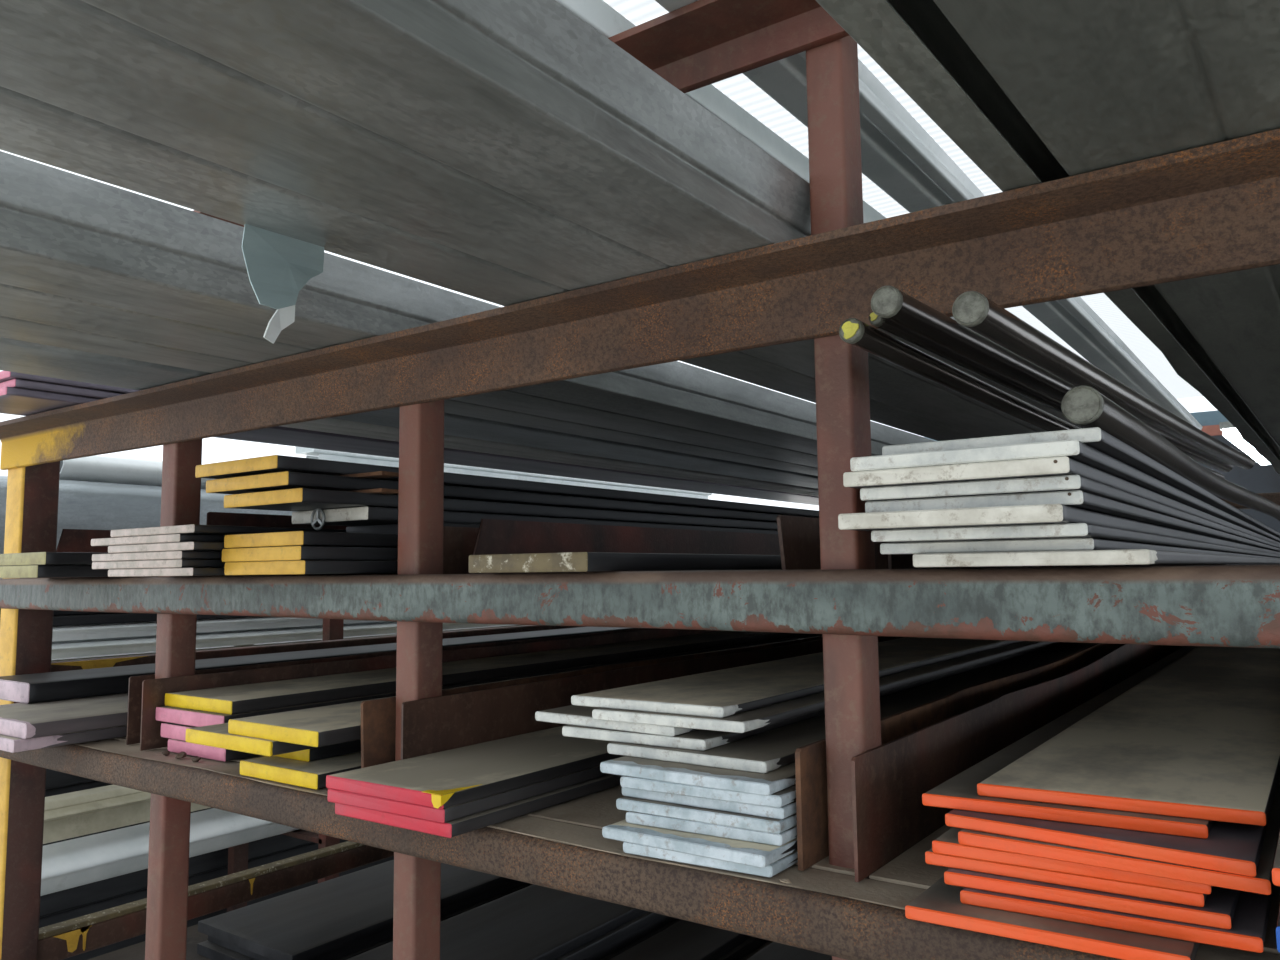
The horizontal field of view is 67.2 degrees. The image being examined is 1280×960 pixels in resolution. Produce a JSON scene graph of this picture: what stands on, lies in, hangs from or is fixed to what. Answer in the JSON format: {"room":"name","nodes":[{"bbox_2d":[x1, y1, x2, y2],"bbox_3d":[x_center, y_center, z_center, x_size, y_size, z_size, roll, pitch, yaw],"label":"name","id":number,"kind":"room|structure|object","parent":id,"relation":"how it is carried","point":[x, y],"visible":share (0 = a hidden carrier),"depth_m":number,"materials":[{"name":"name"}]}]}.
{"room":"metal workshop","nodes":[
{"label":"metal workshop","id":0,"kind":"room"},
{"bbox_2d":[925,410,1227,440],"bbox_3d":[11.040,0.803,18.043,15.000,4.250,0.200,-4,-7,35],"label":"wall","id":1,"kind":"structure","parent":0,"point":[1206,418],"depth_m":18.27,"materials":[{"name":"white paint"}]},
{"bbox_2d":[1196,435,1279,564],"bbox_3d":[10.956,1.036,17.898,15.000,3.760,0.100,-4,-7,35],"label":"trim","id":2,"kind":"structure","parent":1,"relation":"attached to","point":[1260,478],"depth_m":17.67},
{"bbox_3d":[7.271,-2.718,6.122,6.900,0.022,24.000,-4,-7,35],"label":"ceiling","id":3,"kind":"structure","parent":0,"visible":0},
{"bbox_2d":[603,0,1202,398],"bbox_3d":[2.553,-2.347,9.475,4.700,0.022,24.000,-4,-7,35],"label":"skylight","id":4,"kind":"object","parent":3,"relation":"attached to","point":[740,89],"depth_m":7.43,"materials":[{"name":"white"}]},
{"bbox_3d":[-0.971,1.761,3.629,30.000,0.100,41.000,-4,-7,35],"label":"floor","id":5,"kind":"structure","parent":0,"visible":0},
{"bbox_2d":[39,839,393,959],"bbox_3d":[-1.108,1.761,5.269,0.880,0.208,5.100,-4,-7,35],"label":"beam","id":6,"kind":"structure","parent":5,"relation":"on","point":[66,915],"depth_m":3.66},
{"bbox_2d":[39,834,313,917],"bbox_3d":[-1.086,1.550,5.272,0.860,0.208,5.100,-4,-7,35],"label":"metal bar","id":7,"kind":"object","parent":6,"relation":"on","point":[60,901],"visible":0.02,"depth_m":3.48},
{"bbox_2d":[227,619,343,911],"bbox_3d":[-0.467,1.172,4.835,0.600,1.288,3.060,-4,-7,35],"label":"trestle","id":8,"kind":"object","parent":5,"relation":"on","point":[332,628],"visible":0.03,"depth_m":3.50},
{"bbox_2d":[43,785,210,843],"bbox_3d":[-0.462,1.167,4.672,0.103,0.118,5.200,-4,-7,35],"label":"metal bar","id":9,"kind":"object","parent":8,"relation":"on","point":[88,811],"visible":0.07,"depth_m":2.95,"materials":[{"name":"beige metal"}]},
{"bbox_2d":[0,476,295,578],"bbox_3d":[-0.755,0.356,4.952,0.807,0.364,5.200,-4,-7,35],"label":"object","id":10,"kind":"object","parent":8,"relation":"on","point":[87,505],"visible":0.07,"depth_m":3.02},
{"bbox_2d":[59,455,214,488],"bbox_3d":[-0.528,0.128,5.043,0.341,0.104,4.820,-4,-7,35],"label":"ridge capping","id":11,"kind":"object","parent":10,"relation":"on","point":[105,469],"visible":0.06,"depth_m":3.14,"materials":[{"name":"white metal"}]},
{"bbox_2d":[306,454,708,498],"bbox_3d":[-0.525,0.128,5.886,0.102,0.256,3.450,-4,-7,35],"label":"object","id":12,"kind":"object","parent":10,"relation":"on","point":[321,456],"visible":0.09,"depth_m":5.50,"materials":[{"name":"white metal"}]},
{"bbox_2d":[295,446,711,495],"bbox_3d":[-0.535,-0.022,5.876,0.146,0.040,3.500,-4,-7,35],"label":"metal bar","id":13,"kind":"object","parent":12,"relation":"on","point":[298,450],"visible":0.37,"depth_m":5.39,"materials":[{"name":"white metal"}]},
{"bbox_2d":[40,808,298,895],"bbox_3d":[-0.473,1.316,4.667,0.166,0.134,5.200,-4,-7,35],"label":"metal bar","id":14,"kind":"object","parent":8,"relation":"on","point":[72,863],"visible":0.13,"depth_m":3.01,"materials":[{"name":"white metal"}]},
{"bbox_2d":[51,625,520,661],"bbox_3d":[-0.575,0.722,4.792,0.332,0.021,5.200,-4,-7,35],"label":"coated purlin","id":15,"kind":"object","parent":8,"relation":"on","point":[505,625],"visible":0.03,"depth_m":3.51,"materials":[{"name":"beige metal"}]},
{"bbox_2d":[51,621,508,658],"bbox_3d":[-0.602,0.685,4.814,0.374,0.046,5.200,-4,-7,35],"label":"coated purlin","id":16,"kind":"object","parent":15,"relation":"on","point":[137,644],"visible":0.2,"depth_m":3.37,"materials":[{"name":"white metal"}]},
{"bbox_2d":[52,616,379,641],"bbox_3d":[-0.603,0.632,4.819,0.374,0.046,5.200,-4,-7,35],"label":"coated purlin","id":17,"kind":"object","parent":16,"relation":"on","point":[115,630],"visible":0.12,"depth_m":3.16,"materials":[{"name":"white metal"}]},
{"bbox_2d":[53,613,253,625],"bbox_3d":[-0.619,0.593,4.803,0.365,0.030,5.050,-4,-7,35],"label":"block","id":18,"kind":"object","parent":17,"relation":"on","point":[87,619],"visible":0.02,"depth_m":3.03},
{"bbox_2d":[0,0,1279,959],"bbox_3d":[1.027,0.649,3.320,4.150,2.011,4.852,-4,-7,35],"label":"storage rack","id":19,"kind":"object","parent":5,"relation":"on","point":[865,830],"visible":0.62,"depth_m":1.21,"materials":[{"name":"brown metal"}]},
{"bbox_2d":[0,565,108,577],"bbox_3d":[0.111,0.348,3.823,0.301,0.024,4.725,-4,-7,35],"label":"bar","id":20,"kind":"object","parent":19,"relation":"on","point":[27,571],"visible":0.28,"depth_m":1.87,"materials":[{"name":"green paint"}]},
{"bbox_2d":[0,552,112,565],"bbox_3d":[0.136,0.322,3.808,0.301,0.024,4.725,-4,-7,35],"label":"bar","id":21,"kind":"object","parent":20,"relation":"on","point":[33,558],"visible":0.29,"depth_m":1.85,"materials":[{"name":"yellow metal"}]},
{"bbox_2d":[0,725,126,752],"bbox_3d":[0.104,0.667,3.785,0.309,0.023,4.751,-4,-7,35],"label":"bar","id":22,"kind":"object","parent":19,"relation":"on","point":[7,743],"visible":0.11,"depth_m":1.83,"materials":[{"name":"purple paint"}]},
{"bbox_2d":[0,693,127,738],"bbox_3d":[0.106,0.640,3.793,0.346,0.029,4.738,-4,-7,35],"label":"bar","id":23,"kind":"object","parent":22,"relation":"on","point":[48,718],"visible":0.25,"depth_m":1.90,"materials":[{"name":"purple paint"}]},
{"bbox_2d":[0,627,637,703],"bbox_3d":[-0.051,0.623,3.983,0.229,0.043,4.616,-4,-7,35],"label":"bar","id":24,"kind":"object","parent":23,"relation":"on","point":[60,685],"visible":0.41,"depth_m":2.33,"materials":[{"name":"purple paint"}]},
{"bbox_2d":[168,739,257,761],"bbox_3d":[0.539,0.643,3.577,0.188,0.022,4.585,-4,-7,35],"label":"bar","id":25,"kind":"object","parent":19,"relation":"on","point":[177,746],"visible":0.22,"depth_m":1.70,"materials":[{"name":"pink paint"}]},
{"bbox_2d":[161,722,195,740],"bbox_3d":[0.528,0.618,3.586,0.213,0.025,4.585,-4,-7,35],"label":"bar","id":26,"kind":"object","parent":25,"relation":"on","point":[168,730],"visible":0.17,"depth_m":1.76,"materials":[{"name":"metal"}]},
{"bbox_2d":[156,634,822,726],"bbox_3d":[0.515,0.592,3.599,0.227,0.025,4.584,-4,-7,35],"label":"bar","id":27,"kind":"object","parent":26,"relation":"on","point":[198,718],"visible":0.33,"depth_m":1.84,"materials":[{"name":"metal"}]},
{"bbox_2d":[165,631,811,714],"bbox_3d":[0.521,0.567,3.606,0.222,0.023,4.569,-4,-7,35],"label":"bar","id":28,"kind":"object","parent":27,"relation":"on","point":[236,699],"visible":0.66,"depth_m":2.16,"materials":[{"name":"yellow paint"}]},
{"bbox_2d":[108,568,395,576],"bbox_3d":[0.548,0.320,3.518,0.273,0.013,4.714,-4,-7,35],"label":"bar","id":29,"kind":"object","parent":19,"relation":"on","point":[155,571],"visible":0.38,"depth_m":1.58,"materials":[{"name":"white paint"}]},
{"bbox_2d":[92,559,225,568],"bbox_3d":[0.510,0.309,3.547,0.298,0.013,4.714,-4,-7,35],"label":"bar","id":30,"kind":"object","parent":29,"relation":"on","point":[178,563],"visible":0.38,"depth_m":1.61,"materials":[{"name":"white paint"}]},
{"bbox_2d":[92,551,221,561],"bbox_3d":[0.509,0.295,3.549,0.299,0.013,4.714,-4,-7,35],"label":"bar","id":31,"kind":"object","parent":30,"relation":"on","point":[165,555],"visible":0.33,"depth_m":1.61,"materials":[{"name":"white paint"}]},
{"bbox_2d":[108,542,233,552],"bbox_3d":[0.546,0.279,3.523,0.276,0.013,4.714,-4,-7,35],"label":"bar","id":32,"kind":"object","parent":31,"relation":"on","point":[177,546],"visible":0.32,"depth_m":1.58,"materials":[{"name":"white paint"}]},
{"bbox_2d":[91,534,224,545],"bbox_3d":[0.503,0.268,3.555,0.298,0.013,4.714,-4,-7,35],"label":"bar","id":33,"kind":"object","parent":32,"relation":"on","point":[169,538],"visible":0.26,"depth_m":1.61,"materials":[{"name":"white paint"}]},
{"bbox_2d":[110,524,345,536],"bbox_3d":[0.549,0.251,3.524,0.269,0.013,4.714,-4,-7,35],"label":"bar","id":34,"kind":"object","parent":33,"relation":"on","point":[179,529],"visible":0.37,"depth_m":1.61,"materials":[{"name":"white paint"}]},
{"bbox_2d":[240,752,360,788],"bbox_3d":[0.780,0.621,3.377,0.202,0.022,4.632,-4,-7,35],"label":"bar","id":35,"kind":"object","parent":19,"relation":"on","point":[311,774],"visible":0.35,"depth_m":1.51,"materials":[{"name":"yellow paint"}]},
{"bbox_2d":[274,740,360,761],"bbox_3d":[0.721,0.606,3.451,0.206,0.022,4.583,-4,-7,35],"label":"bar","id":36,"kind":"object","parent":35,"relation":"on","point":[313,754],"visible":0.11,"depth_m":1.56,"materials":[{"name":"yellow paint"}]},
{"bbox_2d":[185,723,360,755],"bbox_3d":[0.697,0.580,3.421,0.238,0.022,4.663,-4,-7,35],"label":"bar","id":37,"kind":"object","parent":36,"relation":"on","point":[217,735],"visible":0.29,"depth_m":1.52,"materials":[{"name":"yellow paint"}]},
{"bbox_2d":[228,635,822,746],"bbox_3d":[0.788,0.550,3.361,0.231,0.022,4.657,-4,-7,35],"label":"bar","id":38,"kind":"object","parent":37,"relation":"on","point":[338,723],"visible":0.32,"depth_m":1.50,"materials":[{"name":"yellow paint"}]},
{"bbox_2d":[224,560,397,574],"bbox_3d":[0.768,0.301,3.392,0.213,0.021,4.666,-4,-7,35],"label":"bar","id":39,"kind":"object","parent":19,"relation":"on","point":[301,566],"visible":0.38,"depth_m":1.50,"materials":[{"name":"yellow paint"}]},
{"bbox_2d":[222,546,397,561],"bbox_3d":[0.760,0.280,3.400,0.211,0.021,4.666,-4,-7,35],"label":"bar","id":40,"kind":"object","parent":39,"relation":"on","point":[286,553],"visible":0.34,"depth_m":1.51,"materials":[{"name":"yellow paint"}]},
{"bbox_2d":[224,531,397,547],"bbox_3d":[0.762,0.257,3.401,0.211,0.021,4.664,-4,-7,35],"label":"bar","id":41,"kind":"object","parent":40,"relation":"on","point":[293,538],"visible":0.31,"depth_m":1.51,"materials":[{"name":"yellow paint"}]},
{"bbox_2d":[346,523,479,533],"bbox_3d":[0.842,0.243,3.489,0.225,0.020,4.430,-4,-7,35],"label":"bar","id":42,"kind":"object","parent":41,"relation":"on","point":[388,528],"visible":0.06,"depth_m":1.71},
{"bbox_2d":[292,507,777,533],"bbox_3d":[0.797,0.219,3.456,0.204,0.021,4.541,-4,-7,35],"label":"bar","id":43,"kind":"object","parent":42,"relation":"on","point":[356,516],"visible":0.34,"depth_m":1.72,"materials":[{"name":"beige paint"}]},
{"bbox_2d":[224,488,777,530],"bbox_3d":[0.766,0.188,3.404,0.233,0.028,4.664,-4,-7,35],"label":"bar","id":44,"kind":"object","parent":43,"relation":"on","point":[297,499],"depth_m":1.71,"materials":[{"name":"yellow paint"}]},
{"bbox_2d":[206,471,777,522],"bbox_3d":[0.744,0.162,3.423,0.288,0.028,4.664,-4,-7,35],"label":"bar","id":45,"kind":"object","parent":44,"relation":"on","point":[278,480],"depth_m":1.79,"materials":[{"name":"yellow paint"}]},
{"bbox_2d":[195,455,818,517],"bbox_3d":[0.694,0.141,3.460,0.233,0.021,4.664,-4,-7,35],"label":"bar","id":46,"kind":"object","parent":45,"relation":"on","point":[272,463],"visible":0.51,"depth_m":1.88,"materials":[{"name":"yellow paint"}]},
{"bbox_2d":[197,883,532,959],"bbox_3d":[0.300,1.273,3.931,0.380,0.024,4.200,-4,-7,35],"label":"bar","id":47,"kind":"object","parent":19,"relation":"on","point":[210,950],"visible":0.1,"depth_m":2.31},
{"bbox_2d":[208,880,526,959],"bbox_3d":[0.306,1.248,3.941,0.358,0.024,4.180,-4,-7,35],"label":"bar","id":48,"kind":"object","parent":47,"relation":"on","point":[333,955],"visible":0.09,"depth_m":2.33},
{"bbox_2d":[198,860,513,959],"bbox_3d":[0.299,1.221,3.936,0.380,0.024,4.200,-4,-7,35],"label":"bar","id":49,"kind":"object","parent":48,"relation":"on","point":[310,922],"visible":0.32,"depth_m":2.38,"materials":[{"name":"metal"}]},
{"bbox_2d":[0,337,817,488],"bbox_3d":[0.229,-0.067,3.327,0.284,0.052,5.550,-4,-7,35],"label":"metal beam","id":50,"kind":"structure","parent":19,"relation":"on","point":[18,356],"depth_m":2.25,"materials":[{"name":"metal"}]},
{"bbox_2d":[0,386,818,504],"bbox_3d":[0.067,0.003,3.856,0.251,0.016,4.771,-4,-7,35],"label":"bar","id":51,"kind":"object","parent":19,"relation":"on","point":[14,401],"visible":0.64,"depth_m":2.86,"materials":[{"name":"pink paint"}]},
{"bbox_2d":[0,151,934,475],"bbox_3d":[0.532,-0.120,3.096,0.438,0.108,5.580,-4,-7,35],"label":"metal sheet","id":52,"kind":"object","parent":19,"relation":"on","point":[87,265],"visible":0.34,"depth_m":1.39,"materials":[{"name":"metal"}]},
{"bbox_2d":[335,774,622,837],"bbox_3d":[1.048,0.598,3.138,0.221,0.017,4.709,-4,-7,35],"label":"bar","id":53,"kind":"object","parent":19,"relation":"on","point":[462,825],"visible":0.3,"depth_m":1.25,"materials":[{"name":"metal"}]},
{"bbox_2d":[327,765,607,822],"bbox_3d":[1.040,0.581,3.140,0.218,0.017,4.718,-4,-7,35],"label":"bar","id":54,"kind":"object","parent":53,"relation":"on","point":[447,814],"visible":0.18,"depth_m":1.25,"materials":[{"name":"metal"}]},
{"bbox_2d":[326,724,622,808],"bbox_3d":[1.040,0.563,3.141,0.223,0.018,4.719,-4,-7,35],"label":"bar","id":55,"kind":"object","parent":54,"relation":"on","point":[448,778],"visible":0.49,"depth_m":1.33,"materials":[{"name":"paint"}]},
{"bbox_2d":[0,0,1082,440],"bbox_3d":[0.931,-0.125,2.489,0.404,0.224,6.100,-4,-7,35],"label":"metal sheet","id":56,"kind":"object","parent":19,"relation":"on","point":[501,152],"visible":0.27,"depth_m":0.82,"materials":[{"name":"white metal"}]},
{"bbox_2d":[282,424,818,495],"bbox_3d":[0.315,-0.013,3.920,0.054,0.052,4.480,-4,-7,35],"label":"pipe","id":57,"kind":"object","parent":19,"relation":"on","point":[288,425],"visible":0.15,"depth_m":3.00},
{"bbox_2d":[294,422,817,493],"bbox_3d":[0.349,-0.017,3.878,0.054,0.052,4.510,-4,-7,35],"label":"pipe","id":58,"kind":"object","parent":19,"relation":"on","point":[300,423],"visible":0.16,"depth_m":2.95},
{"bbox_2d":[306,418,817,491],"bbox_3d":[0.383,-0.021,3.836,0.054,0.052,4.540,-4,-7,35],"label":"pipe","id":59,"kind":"object","parent":19,"relation":"on","point":[327,421],"visible":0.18,"depth_m":2.91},
{"bbox_2d":[469,552,781,572],"bbox_3d":[1.194,0.269,3.117,0.206,0.024,4.621,-4,-7,35],"label":"bar","id":60,"kind":"object","parent":19,"relation":"on","point":[569,561],"visible":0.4,"depth_m":1.28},
{"bbox_2d":[601,918,681,959],"bbox_3d":[0.669,1.232,3.547,0.350,0.024,4.400,-4,-7,35],"label":"bar","id":61,"kind":"object","parent":19,"relation":"on","point":[676,920],"visible":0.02,"depth_m":2.33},
{"bbox_2d":[584,916,675,959],"bbox_3d":[0.675,1.207,3.557,0.328,0.024,4.380,-4,-7,35],"label":"bar","id":62,"kind":"object","parent":61,"relation":"on","point":[659,923],"visible":0.03,"depth_m":2.30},
{"bbox_2d":[554,912,664,959],"bbox_3d":[0.668,1.181,3.552,0.350,0.024,4.400,-4,-7,35],"label":"bar","id":63,"kind":"object","parent":62,"relation":"on","point":[615,935],"visible":0.02,"depth_m":2.23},
{"bbox_2d":[347,884,647,959],"bbox_3d":[0.674,1.155,3.562,0.328,0.024,4.380,-4,-7,35],"label":"bar","id":64,"kind":"object","parent":63,"relation":"on","point":[532,922],"visible":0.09,"depth_m":2.22,"materials":[{"name":"metal"}]},
{"bbox_2d":[623,842,797,876],"bbox_3d":[1.404,0.577,2.928,0.186,0.013,4.639,-4,-7,35],"label":"bar","id":65,"kind":"object","parent":19,"relation":"on","point":[791,859],"visible":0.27,"depth_m":1.05,"materials":[{"name":"metal"}]},
{"bbox_2d":[602,819,796,867],"bbox_3d":[1.391,0.564,2.936,0.214,0.013,4.643,-4,-7,35],"label":"bar","id":66,"kind":"object","parent":65,"relation":"on","point":[760,855],"visible":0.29,"depth_m":1.05,"materials":[{"name":"white paint"}]},
{"bbox_2d":[626,811,796,845],"bbox_3d":[1.405,0.551,2.944,0.198,0.013,4.616,-4,-7,35],"label":"bar","id":67,"kind":"object","parent":66,"relation":"on","point":[644,819],"visible":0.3,"depth_m":1.07,"materials":[{"name":"metal"}]},
{"bbox_2d":[616,796,796,833],"bbox_3d":[1.399,0.539,2.950,0.214,0.013,4.614,-4,-7,35],"label":"bar","id":68,"kind":"object","parent":67,"relation":"on","point":[685,812],"visible":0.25,"depth_m":1.07,"materials":[{"name":"metal"}]},
{"bbox_2d":[622,787,795,818],"bbox_3d":[1.402,0.526,2.957,0.214,0.013,4.602,-4,-7,35],"label":"bar","id":69,"kind":"object","parent":68,"relation":"on","point":[789,809],"visible":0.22,"depth_m":1.08,"materials":[{"name":"metal"}]},
{"bbox_2d":[620,776,795,807],"bbox_3d":[1.402,0.512,2.950,0.206,0.013,4.615,-4,-7,35],"label":"bar","id":70,"kind":"object","parent":69,"relation":"on","point":[783,797],"visible":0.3,"depth_m":1.07,"materials":[{"name":"metal"}]},
{"bbox_2d":[600,756,795,795],"bbox_3d":[1.386,0.500,2.964,0.230,0.013,4.613,-4,-7,35],"label":"bar","id":71,"kind":"object","parent":70,"relation":"on","point":[768,783],"visible":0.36,"depth_m":1.09,"materials":[{"name":"metal"}]},
{"bbox_2d":[607,642,1096,772],"bbox_3d":[1.378,0.490,2.997,0.226,0.013,4.570,-4,-7,35],"label":"bar","id":72,"kind":"object","parent":71,"relation":"on","point":[764,752],"visible":0.38,"depth_m":1.25,"materials":[{"name":"metal"}]},
{"bbox_2d":[562,642,1064,750],"bbox_3d":[1.310,0.483,3.052,0.216,0.013,4.560,-4,-7,35],"label":"bar","id":73,"kind":"object","parent":72,"relation":"on","point":[700,739],"visible":0.32,"depth_m":1.22,"materials":[{"name":"metal"}]},
{"bbox_2d":[535,705,697,735],"bbox_3d":[1.270,0.474,3.086,0.233,0.013,4.553,-4,-7,35],"label":"bar","id":74,"kind":"object","parent":73,"relation":"on","point":[577,715],"visible":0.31,"depth_m":1.26,"materials":[{"name":"metal"}]},
{"bbox_2d":[592,641,1055,732],"bbox_3d":[1.354,0.453,3.021,0.219,0.013,4.565,-4,-7,35],"label":"bar","id":75,"kind":"object","parent":74,"relation":"on","point":[742,722],"visible":0.42,"depth_m":1.23,"materials":[{"name":"metal"}]},
{"bbox_2d":[571,637,1021,717],"bbox_3d":[1.325,0.443,3.051,0.230,0.013,4.551,-4,-7,35],"label":"bar","id":76,"kind":"object","parent":75,"relation":"on","point":[730,691],"visible":0.52,"depth_m":1.38,"materials":[{"name":"white paint"}]},
{"bbox_2d":[555,0,885,222],"bbox_3d":[0.846,-0.455,2.702,0.316,0.072,5.900,-4,-7,35],"label":"metal beam","id":77,"kind":"structure","parent":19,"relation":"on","point":[598,14],"depth_m":1.44,"materials":[{"name":"white metal"}]},
{"bbox_2d":[717,937,767,959],"bbox_3d":[0.956,1.218,3.434,0.190,0.024,4.250,-4,-7,35],"label":"bar","id":78,"kind":"object","parent":19,"relation":"on","point":[752,943],"visible":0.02,"depth_m":2.28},
{"bbox_2d":[609,920,751,959],"bbox_3d":[0.963,1.193,3.444,0.168,0.024,4.230,-4,-7,35],"label":"bar","id":79,"kind":"object","parent":78,"relation":"on","point":[683,940],"visible":0.07,"depth_m":2.24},
{"bbox_2d":[655,0,1202,429],"bbox_3d":[1.435,-0.443,3.006,0.118,0.092,4.720,-4,-7,35],"label":"metal beam","id":80,"kind":"structure","parent":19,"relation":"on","point":[898,155],"depth_m":1.64,"materials":[{"name":"white metal"}]},
{"bbox_2d":[839,318,1080,431],"bbox_3d":[0.727,-0.067,1.546,0.024,0.066,1.662,-5,-7,39],"label":"bar","id":81,"kind":"object","parent":19,"relation":"on","point":[853,331],"visible":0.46,"depth_m":1.06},
{"bbox_2d":[869,312,1224,477],"bbox_3d":[0.776,-0.082,1.562,0.015,0.056,1.684,-5,-7,40],"label":"bar","id":82,"kind":"object","parent":19,"relation":"on","point":[874,319],"visible":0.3,"depth_m":1.08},
{"bbox_2d":[816,0,1279,474],"bbox_3d":[1.454,-0.185,2.365,0.048,0.077,5.700,-5,-7,37],"label":"metal beam","id":83,"kind":"structure","parent":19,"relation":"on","point":[913,42],"depth_m":0.82,"materials":[{"name":"metal"}]},
{"bbox_2d":[871,285,1232,471],"bbox_3d":[0.764,-0.096,1.508,0.029,0.049,1.687,-5,-7,40],"label":"bar","id":84,"kind":"object","parent":19,"relation":"on","point":[888,302],"visible":0.61,"depth_m":1.00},
{"bbox_2d":[905,876,1199,959],"bbox_3d":[1.692,0.553,2.708,0.229,0.012,4.664,-4,-7,35],"label":"bar","id":85,"kind":"object","parent":19,"relation":"on","point":[940,904],"visible":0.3,"depth_m":0.83,"materials":[{"name":"metal"}]},
{"bbox_2d":[960,884,1273,952],"bbox_3d":[1.737,0.539,2.697,0.234,0.012,4.633,-4,-7,35],"label":"bar","id":86,"kind":"object","parent":85,"relation":"on","point":[1247,932],"visible":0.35,"depth_m":0.82,"materials":[{"name":"orange paint"}]},
{"bbox_2d":[944,868,1240,929],"bbox_3d":[1.723,0.528,2.712,0.230,0.012,4.625,-4,-7,35],"label":"bar","id":87,"kind":"object","parent":86,"relation":"on","point":[1218,910],"visible":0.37,"depth_m":0.83,"materials":[{"name":"orange paint"}]},
{"bbox_2d":[925,848,1207,906],"bbox_3d":[1.710,0.518,2.730,0.233,0.012,4.613,-4,-7,35],"label":"bar","id":88,"kind":"object","parent":87,"relation":"on","point":[1021,872],"visible":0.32,"depth_m":0.86,"materials":[{"name":"metal"}]},
{"bbox_2d":[932,827,1212,893],"bbox_3d":[1.715,0.505,2.726,0.230,0.012,4.616,-4,-7,35],"label":"bar","id":89,"kind":"object","parent":88,"relation":"on","point":[947,843],"visible":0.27,"depth_m":0.86,"materials":[{"name":"metal"}]},
{"bbox_2d":[958,776,1279,894],"bbox_3d":[1.740,0.490,2.703,0.248,0.012,4.627,-4,-7,35],"label":"bar","id":90,"kind":"object","parent":89,"relation":"on","point":[1261,883],"visible":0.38,"depth_m":0.83,"materials":[{"name":"metal"}]},
{"bbox_2d":[945,769,1279,876],"bbox_3d":[1.729,0.479,2.711,0.254,0.012,4.627,-4,-7,35],"label":"bar","id":91,"kind":"object","parent":90,"relation":"on","point":[1234,848],"visible":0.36,"depth_m":0.84,"materials":[{"name":"orange paint"}]},
{"bbox_2d":[922,646,1213,838],"bbox_3d":[1.714,0.470,2.746,0.245,0.012,4.589,-4,-7,35],"label":"bar","id":92,"kind":"object","parent":91,"relation":"on","point":[959,792],"visible":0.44,"depth_m":0.94,"materials":[{"name":"metal"}]},
{"bbox_2d":[977,646,1279,825],"bbox_3d":[1.756,0.456,2.728,0.238,0.012,4.572,-4,-7,35],"label":"metal plate","id":93,"kind":"object","parent":92,"relation":"on","point":[1199,737],"visible":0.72,"depth_m":1.10,"materials":[{"name":"orange paint"}]},
{"bbox_2d":[913,549,1279,566],"bbox_3d":[1.696,0.234,2.760,0.209,0.013,4.621,-4,-7,35],"label":"bar","id":94,"kind":"object","parent":19,"relation":"on","point":[1132,556],"visible":1,"depth_m":0.90,"materials":[{"name":"metal"}]},
{"bbox_2d":[880,538,1279,558],"bbox_3d":[1.665,0.225,2.792,0.201,0.011,4.606,-4,-7,35],"label":"bar","id":95,"kind":"object","parent":94,"relation":"on","point":[1066,544],"visible":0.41,"depth_m":0.93,"materials":[{"name":"white paint"}]},
{"bbox_2d":[871,523,1279,557],"bbox_3d":[1.657,0.211,2.767,0.195,0.011,4.657,-4,-7,35],"label":"bar","id":96,"kind":"object","parent":95,"relation":"on","point":[1069,530],"visible":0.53,"depth_m":0.90,"materials":[{"name":"white paint"}]},
{"bbox_2d":[838,504,1279,554],"bbox_3d":[1.635,0.198,2.764,0.201,0.015,4.691,-4,-7,35],"label":"bar","id":97,"kind":"object","parent":96,"relation":"on","point":[1042,513],"visible":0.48,"depth_m":0.88,"materials":[{"name":"beige paint"}]},
{"bbox_2d":[865,490,1279,551],"bbox_3d":[1.654,0.184,2.769,0.197,0.012,4.662,-4,-7,35],"label":"bar","id":98,"kind":"object","parent":97,"relation":"on","point":[1080,499],"visible":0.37,"depth_m":0.91,"materials":[{"name":"white paint"}]},
{"bbox_2d":[860,475,1279,547],"bbox_3d":[1.651,0.171,2.765,0.197,0.012,4.674,-4,-7,35],"label":"bar","id":99,"kind":"object","parent":98,"relation":"on","point":[1064,482],"visible":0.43,"depth_m":0.89,"materials":[{"name":"white paint"}]},
{"bbox_2d":[843,456,1279,544],"bbox_3d":[1.640,0.158,2.763,0.202,0.014,4.691,-4,-7,35],"label":"bar","id":100,"kind":"object","parent":99,"relation":"on","point":[1063,465],"visible":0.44,"depth_m":0.88,"materials":[{"name":"beige paint"}]},
{"bbox_2d":[850,439,1279,542],"bbox_3d":[1.646,0.143,2.760,0.203,0.013,4.691,-4,-7,35],"label":"bar","id":101,"kind":"object","parent":100,"relation":"on","point":[1074,449],"visible":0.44,"depth_m":0.88,"materials":[{"name":"white paint"}]},
{"bbox_2d":[882,427,1279,537],"bbox_3d":[1.668,0.130,2.764,0.194,0.012,4.661,-4,-7,35],"label":"bar","id":102,"kind":"object","parent":101,"relation":"on","point":[1095,437],"visible":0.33,"depth_m":0.91,"materials":[{"name":"white paint"}]},
{"bbox_2d":[1061,386,1279,521],"bbox_3d":[1.664,0.081,2.561,0.079,0.050,4.302,-5,-7,36],"label":"bar","id":103,"kind":"object","parent":102,"relation":"on","point":[1083,406],"visible":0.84,"depth_m":1.01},
{"bbox_2d":[952,291,1254,469],"bbox_3d":[0.807,-0.089,1.464,0.030,0.039,1.704,-5,-7,38],"label":"bar","id":104,"kind":"object","parent":19,"relation":"on","point":[972,310],"visible":0.99,"depth_m":0.99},
{"bbox_2d":[933,0,1279,446],"bbox_3d":[1.644,-0.213,2.229,0.379,0.103,5.700,-5,-7,37],"label":"metal sheet","id":105,"kind":"object","parent":19,"relation":"on","point":[1103,84],"visible":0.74,"depth_m":0.71,"materials":[{"name":"metal"}]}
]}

